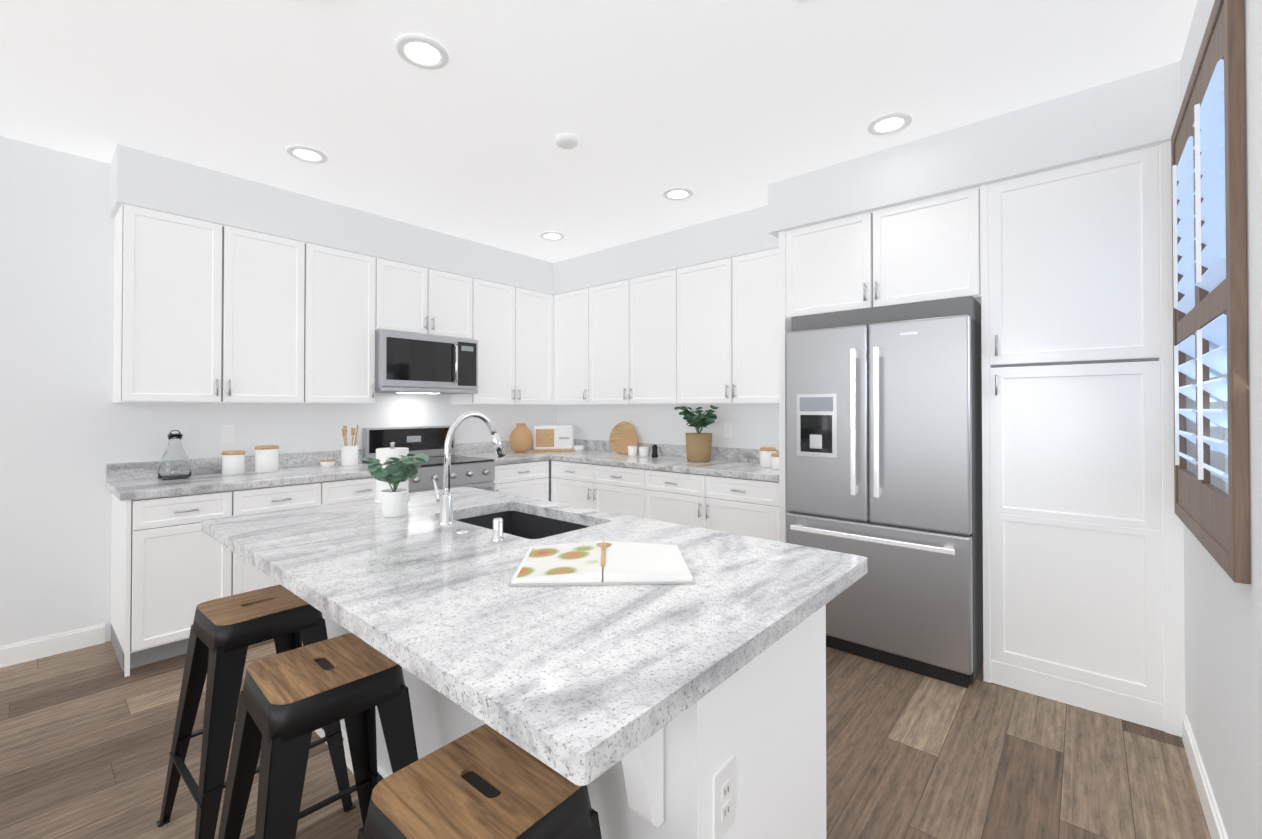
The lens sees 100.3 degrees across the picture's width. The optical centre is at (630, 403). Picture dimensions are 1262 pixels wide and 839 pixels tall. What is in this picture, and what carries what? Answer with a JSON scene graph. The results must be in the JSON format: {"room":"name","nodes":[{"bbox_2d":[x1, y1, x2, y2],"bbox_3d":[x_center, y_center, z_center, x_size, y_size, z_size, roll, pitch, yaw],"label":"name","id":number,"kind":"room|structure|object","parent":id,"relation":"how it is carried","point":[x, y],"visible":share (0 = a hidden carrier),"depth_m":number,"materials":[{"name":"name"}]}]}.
{"room":"kitchen","nodes":[
{"label":"kitchen","id":0,"kind":"room"},
{"bbox_2d":[0,136,556,646],"bbox_3d":[-3.733,-0.016,2.278,0.120,2.750,9.120,0,-1,41],"label":"wall","id":1,"kind":"structure","parent":0,"point":[70,428],"depth_m":2.92,"materials":[{"name":"white paint"}]},
{"bbox_2d":[0,624,104,667],"bbox_3d":[-4.833,1.294,0.887,0.014,0.105,5.595,0,-1,41],"label":"baseboard","id":2,"kind":"structure","parent":1,"relation":"attached to","point":[28,650],"depth_m":2.85,"materials":[{"name":"white paint"}]},
{"bbox_2d":[113,204,308,402],"bbox_3d":[-2.575,-0.538,3.265,0.348,1.068,0.880,0,-1,41],"label":"upper cabinet","id":3,"kind":"object","parent":1,"relation":"attached to","point":[206,312],"depth_m":3.10,"materials":[{"name":"white paint"}]},
{"bbox_2d":[221,425,234,442],"bbox_3d":[-2.639,0.203,3.446,0.006,0.116,0.072,0,-1,41],"label":"wall outlet","id":4,"kind":"object","parent":1,"relation":"attached to","point":[227,433],"visible":1,"depth_m":3.45,"materials":[{"name":"white paint"}]},
{"bbox_2d":[106,441,533,478],"bbox_3d":[-1.892,0.407,4.300,0.022,0.100,3.403,0,-1,41],"label":"backsplash","id":5,"kind":"structure","parent":1,"relation":"attached to","point":[146,469],"depth_m":3.52,"materials":[{"name":"grey stone"}]},
{"bbox_2d":[110,144,553,294],"bbox_3d":[-1.766,-1.220,4.211,0.350,0.307,3.400,0,-1,41],"label":"soffit","id":6,"kind":"structure","parent":1,"relation":"attached to","point":[146,180],"depth_m":3.46,"materials":[{"name":"white paint"}]},
{"bbox_2d":[309,243,380,403],"bbox_3d":[-2.139,-0.533,3.772,0.348,1.068,0.458,0,-1,41],"label":"upper cabinet","id":7,"kind":"object","parent":1,"relation":"attached to","point":[345,287],"depth_m":3.67,"materials":[{"name":"white paint"}]},
{"bbox_2d":[377,259,476,403],"bbox_3d":[-1.726,-0.529,4.251,0.348,1.068,0.807,0,-1,41],"label":"upper cabinet","id":8,"kind":"object","parent":1,"relation":"attached to","point":[414,299],"depth_m":4.15,"materials":[{"name":"white paint"}]},
{"bbox_2d":[375,330,477,393],"bbox_3d":[-1.674,-0.305,4.206,0.475,0.447,0.797,0,-1,41],"label":"microwave","id":9,"kind":"object","parent":8,"relation":"attached to","point":[411,363],"visible":0.94,"depth_m":4.03,"materials":[{"name":"silver metal"}]},
{"bbox_2d":[477,279,554,404],"bbox_3d":[-1.176,-0.523,4.889,0.348,1.068,0.877,0,-1,41],"label":"upper cabinet","id":10,"kind":"object","parent":1,"relation":"attached to","point":[515,326],"depth_m":4.76,"materials":[{"name":"white paint"}]},
{"bbox_2d":[0,0,1197,262],"bbox_3d":[-2.000,-1.455,0.718,4.800,0.100,9.240,0,-1,41],"label":"ceiling","id":11,"kind":"structure","parent":0,"point":[720,108],"depth_m":2.32,"materials":[{"name":"white paint"}]},
{"bbox_2d":[286,145,327,162],"bbox_3d":[-1.794,-1.377,2.917,0.200,0.012,0.200,0,-1,41],"label":"recessed light","id":12,"kind":"object","parent":11,"relation":"in","point":[306,154],"visible":0.98,"depth_m":2.90,"materials":[{"name":"white paint"}]},
{"bbox_2d":[395,34,448,68],"bbox_3d":[-0.825,-1.385,2.081,0.200,0.012,0.200,0,-1,41],"label":"recessed light","id":13,"kind":"object","parent":11,"relation":"in","point":[421,51],"visible":1,"depth_m":2.07,"materials":[{"name":"white paint"}]},
{"bbox_2d":[540,232,564,240],"bbox_3d":[-0.642,-1.365,4.300,0.200,0.012,0.200,0,-1,41],"label":"recessed light","id":14,"kind":"object","parent":11,"relation":"in","point":[553,236],"visible":1,"depth_m":4.29,"materials":[{"name":"white paint"}]},
{"bbox_2d":[555,133,577,148],"bbox_3d":[-0.336,-1.367,2.756,0.120,0.036,0.120,0,-1,41],"label":"smoke detector","id":15,"kind":"object","parent":11,"relation":"attached to","point":[566,141],"visible":0.98,"depth_m":2.72,"materials":[{"name":"white paint"}]},
{"bbox_2d":[663,187,692,200],"bbox_3d":[0.307,-1.372,3.456,0.200,0.012,0.200,0,-1,41],"label":"recessed light","id":16,"kind":"object","parent":11,"relation":"in","point":[677,193],"visible":1,"depth_m":3.44,"materials":[{"name":"white paint"}]},
{"bbox_2d":[554,61,1180,294],"bbox_3d":[0.855,-1.224,3.761,4.210,0.307,0.660,0,-1,41],"label":"soffit","id":17,"kind":"structure","parent":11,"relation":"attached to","point":[1138,111],"depth_m":2.73,"materials":[{"name":"white paint"}]},
{"bbox_2d":[867,112,911,134],"bbox_3d":[1.278,-1.380,2.606,0.200,0.012,0.200,0,-1,41],"label":"recessed light","id":18,"kind":"object","parent":11,"relation":"in","point":[889,123],"visible":0.96,"depth_m":2.60,"materials":[{"name":"white paint"}]},
{"bbox_2d":[0,638,1210,838],"bbox_3d":[-2.000,1.395,0.693,4.800,0.100,9.240,0,-1,41],"label":"floor","id":19,"kind":"structure","parent":0,"point":[86,736],"depth_m":1.98,"materials":[{"name":"brown wood"}]},
{"bbox_2d":[111,483,325,676],"bbox_3d":[-2.466,0.928,3.165,0.628,0.878,0.889,0,-1,41],"label":"base cabinet","id":20,"kind":"object","parent":19,"relation":"on","point":[173,565],"depth_m":2.79,"materials":[{"name":"white paint"}]},
{"bbox_2d":[106,463,373,502],"bbox_3d":[-2.310,0.469,3.338,0.643,0.040,1.400,0,-1,41],"label":"countertop","id":21,"kind":"structure","parent":20,"relation":"on","point":[122,489],"depth_m":3.04,"materials":[{"name":"grey stone"}]},
{"bbox_2d":[157,430,191,479],"bbox_3d":[-2.696,0.301,3.111,0.154,0.290,0.154,0,-1,41],"label":"glass carafe","id":22,"kind":"object","parent":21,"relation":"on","point":[174,464],"visible":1,"depth_m":3.08,"materials":[{"name":"clear glass"}]},
{"bbox_2d":[222,450,244,474],"bbox_3d":[-2.518,0.375,3.333,0.120,0.146,0.120,0,-1,41],"label":"canister","id":23,"kind":"object","parent":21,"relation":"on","point":[233,462],"visible":1,"depth_m":3.29,"materials":[{"name":"white ceramic"}]},
{"bbox_2d":[255,445,278,472],"bbox_3d":[-2.388,0.363,3.453,0.132,0.170,0.132,0,-1,41],"label":"canister","id":24,"kind":"object","parent":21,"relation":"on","point":[266,458],"visible":1,"depth_m":3.40,"materials":[{"name":"white ceramic"}]},
{"bbox_2d":[320,459,335,466],"bbox_3d":[-2.154,0.426,3.739,0.100,0.050,0.100,0,-1,41],"label":"salt bowl","id":25,"kind":"object","parent":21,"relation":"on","point":[328,463],"visible":1,"depth_m":3.71,"materials":[{"name":"white ceramic"}]},
{"bbox_2d":[341,424,357,465],"bbox_3d":[-2.048,0.302,3.833,0.110,0.299,0.110,0,-1,41],"label":"utensil crock","id":26,"kind":"object","parent":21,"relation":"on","point":[349,455],"visible":1,"depth_m":3.79,"materials":[{"name":"white ceramic"}]},
{"bbox_2d":[156,585,354,838],"bbox_3d":[-1.227,1.004,1.733,0.447,0.700,0.447,0,-1,41],"label":"bar stool","id":27,"kind":"object","parent":19,"relation":"on","point":[226,632],"visible":0.79,"depth_m":1.65,"materials":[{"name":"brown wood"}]},
{"bbox_2d":[218,633,417,838],"bbox_3d":[-0.769,1.001,1.319,0.447,0.700,0.447,0,-1,41],"label":"bar stool","id":28,"kind":"object","parent":19,"relation":"on","point":[290,701],"visible":0.9,"depth_m":1.28,"materials":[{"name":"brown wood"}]},
{"bbox_2d":[326,477,375,503],"bbox_3d":[-2.018,0.933,3.685,0.628,0.878,0.485,0,-1,41],"label":"base cabinet","id":29,"kind":"object","parent":19,"relation":"on","point":[342,490],"depth_m":3.43,"materials":[{"name":"white paint"}]},
{"bbox_2d":[362,426,494,492],"bbox_3d":[-1.564,0.783,4.125,0.735,1.185,0.756,0,-1,41],"label":"range","id":30,"kind":"object","parent":19,"relation":"on","point":[472,472],"visible":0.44,"depth_m":4.12,"materials":[{"name":"silver metal"}]},
{"bbox_2d":[357,724,601,838],"bbox_3d":[-0.265,1.007,0.923,0.439,0.680,0.439,0,-1,41],"label":"bar stool","id":31,"kind":"object","parent":19,"relation":"on","point":[485,781],"visible":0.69,"depth_m":0.90,"materials":[{"name":"brown wood"}]},
{"bbox_2d":[493,459,551,500],"bbox_3d":[-0.954,0.944,4.919,0.628,0.878,1.233,0,-1,41],"label":"base cabinet","id":32,"kind":"object","parent":19,"relation":"on","point":[531,480],"depth_m":4.51,"materials":[{"name":"white paint"}]},
{"bbox_2d":[459,451,590,466],"bbox_3d":[-0.948,0.483,4.918,0.643,0.040,1.233,0,-1,41],"label":"countertop","id":33,"kind":"structure","parent":32,"relation":"on","point":[511,456],"depth_m":4.62,"materials":[{"name":"grey stone"}]},
{"bbox_2d":[510,423,532,452],"bbox_3d":[-1.042,0.328,4.999,0.216,0.270,0.216,0,-1,41],"label":"clay vase","id":34,"kind":"object","parent":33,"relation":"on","point":[521,438],"visible":1,"depth_m":4.92,"materials":[{"name":"brown ceramic"}]},
{"bbox_2d":[531,425,574,451],"bbox_3d":[-0.757,0.342,5.162,0.410,0.245,0.230,0,-1,-4],"label":"bread box","id":35,"kind":"object","parent":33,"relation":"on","point":[553,438],"visible":0.96,"depth_m":5.06,"materials":[{"name":"white wood"}]},
{"bbox_2d":[573,445,583,451],"bbox_3d":[-0.501,0.436,5.060,0.108,0.055,0.108,0,-1,41],"label":"bowl","id":36,"kind":"object","parent":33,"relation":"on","point":[578,448],"visible":1,"depth_m":5.02,"materials":[{"name":"white ceramic"}]},
{"bbox_2d":[273,579,842,838],"bbox_3d":[-0.429,0.915,1.791,1.936,0.878,0.854,0,-1,41],"label":"kitchen island","id":37,"kind":"object","parent":19,"relation":"on","point":[748,761],"depth_m":1.14,"materials":[{"name":"white paint"}]},
{"bbox_2d":[202,491,867,790],"bbox_3d":[-0.472,0.454,1.724,2.049,0.040,1.112,0,-1,41],"label":"island countertop","id":38,"kind":"structure","parent":37,"relation":"on","point":[580,678],"depth_m":1.11,"materials":[{"name":"grey stone"}]},
{"bbox_2d":[374,442,409,502],"bbox_3d":[-1.083,0.307,2.387,0.150,0.264,0.150,0,-1,41],"label":"paper towel roll","id":39,"kind":"object","parent":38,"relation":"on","point":[383,455],"visible":0.44,"depth_m":2.33,"materials":[{"name":"white paper"}]},
{"bbox_2d":[360,453,428,516],"bbox_3d":[-0.910,0.318,2.056,0.255,0.236,0.234,0,-1,41],"label":"potted plant","id":40,"kind":"object","parent":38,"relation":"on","point":[394,499],"visible":1,"depth_m":2.01,"materials":[{"name":"green plant"}]},
{"bbox_2d":[430,411,505,522],"bbox_3d":[-0.622,0.232,2.026,0.121,0.408,0.286,0,-1,41],"label":"faucet","id":41,"kind":"object","parent":38,"relation":"on","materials":[{"name":"silver metal"}]},
{"bbox_2d":[458,507,585,538],"bbox_3d":[-0.424,0.578,2.015,0.655,0.227,0.404,0,-1,41],"label":"sink","id":42,"kind":"object","parent":38,"relation":"in","point":[534,523],"depth_m":2.26,"materials":[{"name":"black metal"}]},
{"bbox_2d":[508,541,695,585],"bbox_3d":[-0.073,0.412,1.398,0.442,0.036,0.312,0,-1,-2],"label":"open cookbook","id":43,"kind":"object","parent":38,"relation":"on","point":[604,563],"visible":0.98,"depth_m":1.32,"materials":[{"name":"white paper"}]},
{"bbox_2d":[551,461,645,517],"bbox_3d":[-0.105,0.941,4.588,1.081,0.878,0.628,0,-1,41],"label":"base cabinet","id":44,"kind":"object","parent":19,"relation":"on","point":[610,488],"depth_m":4.31,"materials":[{"name":"white paint"}]},
{"bbox_2d":[646,469,778,540],"bbox_3d":[0.717,0.935,3.879,1.090,0.878,0.628,0,-1,41],"label":"base cabinet","id":45,"kind":"object","parent":19,"relation":"on","point":[732,490],"depth_m":3.59,"materials":[{"name":"white paint"}]},
{"bbox_2d":[550,449,778,480],"bbox_3d":[0.308,0.477,4.226,2.160,0.040,0.643,0,-1,41],"label":"countertop","id":46,"kind":"structure","parent":45,"relation":"on","point":[752,470],"depth_m":3.98,"materials":[{"name":"grey stone"}]},
{"bbox_2d":[609,421,637,453],"bbox_3d":[-0.070,0.314,4.842,0.360,0.292,0.134,0,-1,41],"label":"cutting boards","id":47,"kind":"object","parent":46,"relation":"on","point":[623,436],"visible":0.9,"depth_m":4.85,"materials":[{"name":"brown wood"}]},
{"bbox_2d":[628,446,636,455],"bbox_3d":[0.012,0.416,4.591,0.082,0.085,0.082,0,-1,41],"label":"espresso cup","id":48,"kind":"object","parent":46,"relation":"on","point":[632,450],"visible":1,"depth_m":4.56,"materials":[{"name":"white ceramic"}]},
{"bbox_2d":[639,446,648,456],"bbox_3d":[0.110,0.416,4.520,0.082,0.085,0.082,0,-1,41],"label":"espresso cup","id":49,"kind":"object","parent":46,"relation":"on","point":[643,451],"visible":1,"depth_m":4.49,"materials":[{"name":"white ceramic"}]},
{"bbox_2d":[652,444,657,457],"bbox_3d":[0.202,0.402,4.467,0.056,0.112,0.055,0,-1,41],"label":"pepper grinder","id":50,"kind":"object","parent":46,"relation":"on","point":[654,451],"visible":1,"depth_m":4.45,"materials":[{"name":"black metal"}]},
{"bbox_2d":[674,405,718,461],"bbox_3d":[0.530,0.234,4.119,0.395,0.442,0.324,0,-1,41],"label":"potted plant","id":51,"kind":"object","parent":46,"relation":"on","point":[698,446],"visible":1,"depth_m":4.06,"materials":[{"name":"green plant"}]},
{"bbox_2d":[760,447,775,467],"bbox_3d":[0.976,0.384,3.748,0.116,0.136,0.116,0,-1,41],"label":"canister","id":52,"kind":"object","parent":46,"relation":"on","point":[765,456],"visible":0.88,"depth_m":3.70,"materials":[{"name":"white ceramic"}]},
{"bbox_2d":[771,453,778,469],"bbox_3d":[1.004,0.397,3.605,0.084,0.106,0.084,0,-1,41],"label":"canister","id":53,"kind":"object","parent":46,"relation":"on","point":[775,460],"visible":0.6,"depth_m":3.57,"materials":[{"name":"white ceramic"}]},
{"bbox_2d":[786,296,982,687],"bbox_3d":[1.486,0.424,3.054,0.920,1.885,0.844,0,-1,41],"label":"refrigerator","id":54,"kind":"object","parent":19,"relation":"on","point":[884,440],"visible":0.98,"depth_m":2.70,"materials":[{"name":"grey metal"}]},
{"bbox_2d":[779,184,990,682],"bbox_3d":[1.538,0.147,3.175,1.074,2.440,0.633,0,-1,41],"label":"tall cabinet","id":55,"kind":"object","parent":19,"relation":"on","point":[935,248],"depth_m":2.87,"materials":[{"name":"white paint"}]},
{"bbox_2d":[987,141,1184,736],"bbox_3d":[2.200,0.142,2.604,0.674,2.440,0.633,0,-1,41],"label":"tall cabinet","id":56,"kind":"object","parent":19,"relation":"on","point":[1062,276],"depth_m":2.34,"materials":[{"name":"white paint"}]},
{"bbox_2d":[557,404,778,449],"bbox_3d":[1.022,0.001,4.120,4.680,2.750,0.120,0,-1,41],"label":"wall","id":57,"kind":"structure","parent":0,"point":[755,426],"depth_m":4.61,"materials":[{"name":"white paint"}]},
{"bbox_2d":[554,288,589,404],"bbox_3d":[-0.456,-0.522,5.088,0.478,1.068,0.348,0,-1,41],"label":"upper cabinet","id":58,"kind":"object","parent":57,"relation":"attached to","point":[571,309],"depth_m":4.95,"materials":[{"name":"white paint"}]},
{"bbox_2d":[574,439,599,450],"bbox_3d":[-0.544,0.417,5.370,0.620,0.100,0.022,0,-1,41],"label":"backsplash","id":59,"kind":"structure","parent":57,"relation":"attached to","point":[589,445],"depth_m":5.24,"materials":[{"name":"grey stone"}]},
{"bbox_2d":[590,269,677,404],"bbox_3d":[0.098,-0.526,4.611,0.985,1.068,0.348,0,-1,41],"label":"upper cabinet","id":60,"kind":"object","parent":57,"relation":"attached to","point":[634,322],"depth_m":4.44,"materials":[{"name":"white paint"}]},
{"bbox_2d":[599,441,778,460],"bbox_3d":[0.510,0.409,4.462,2.160,0.100,0.022,0,-1,41],"label":"backsplash","id":61,"kind":"structure","parent":57,"relation":"attached to","point":[719,453],"depth_m":4.30,"materials":[{"name":"grey stone"}]},
{"bbox_2d":[724,423,731,437],"bbox_3d":[0.783,0.217,4.239,0.072,0.116,0.006,0,-1,41],"label":"outlet","id":62,"kind":"object","parent":57,"relation":"attached to","point":[727,429],"visible":1,"depth_m":4.24,"materials":[{"name":"white paint"}]},
{"bbox_2d":[678,248,778,403],"bbox_3d":[0.846,-0.532,3.966,0.991,1.068,0.348,0,-1,41],"label":"upper cabinet","id":63,"kind":"object","parent":57,"relation":"attached to","point":[706,333],"depth_m":3.84,"materials":[{"name":"white paint"}]},
{"bbox_2d":[1181,0,1261,838],"bbox_3d":[-0.227,-0.044,-0.822,0.120,2.750,9.000,0,-1,41],"label":"wall","id":64,"kind":"structure","parent":0,"point":[1223,659],"depth_m":1.39,"materials":[{"name":"white paint"}]},
{"bbox_2d":[1182,714,1227,838],"bbox_3d":[-0.493,1.277,-1.040,0.014,0.105,8.340,0,-1,41],"label":"baseboard","id":65,"kind":"structure","parent":64,"relation":"attached to","point":[1213,818],"depth_m":1.77,"materials":[{"name":"white paint"}]},
{"bbox_2d":[1171,0,1250,583],"bbox_3d":[1.892,-0.326,1.685,0.169,1.540,1.120,0,-1,41],"label":"window shutters","id":66,"kind":"object","parent":64,"relation":"attached to","point":[1209,267],"visible":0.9,"depth_m":1.52,"materials":[{"name":"brown wood"}]}
]}

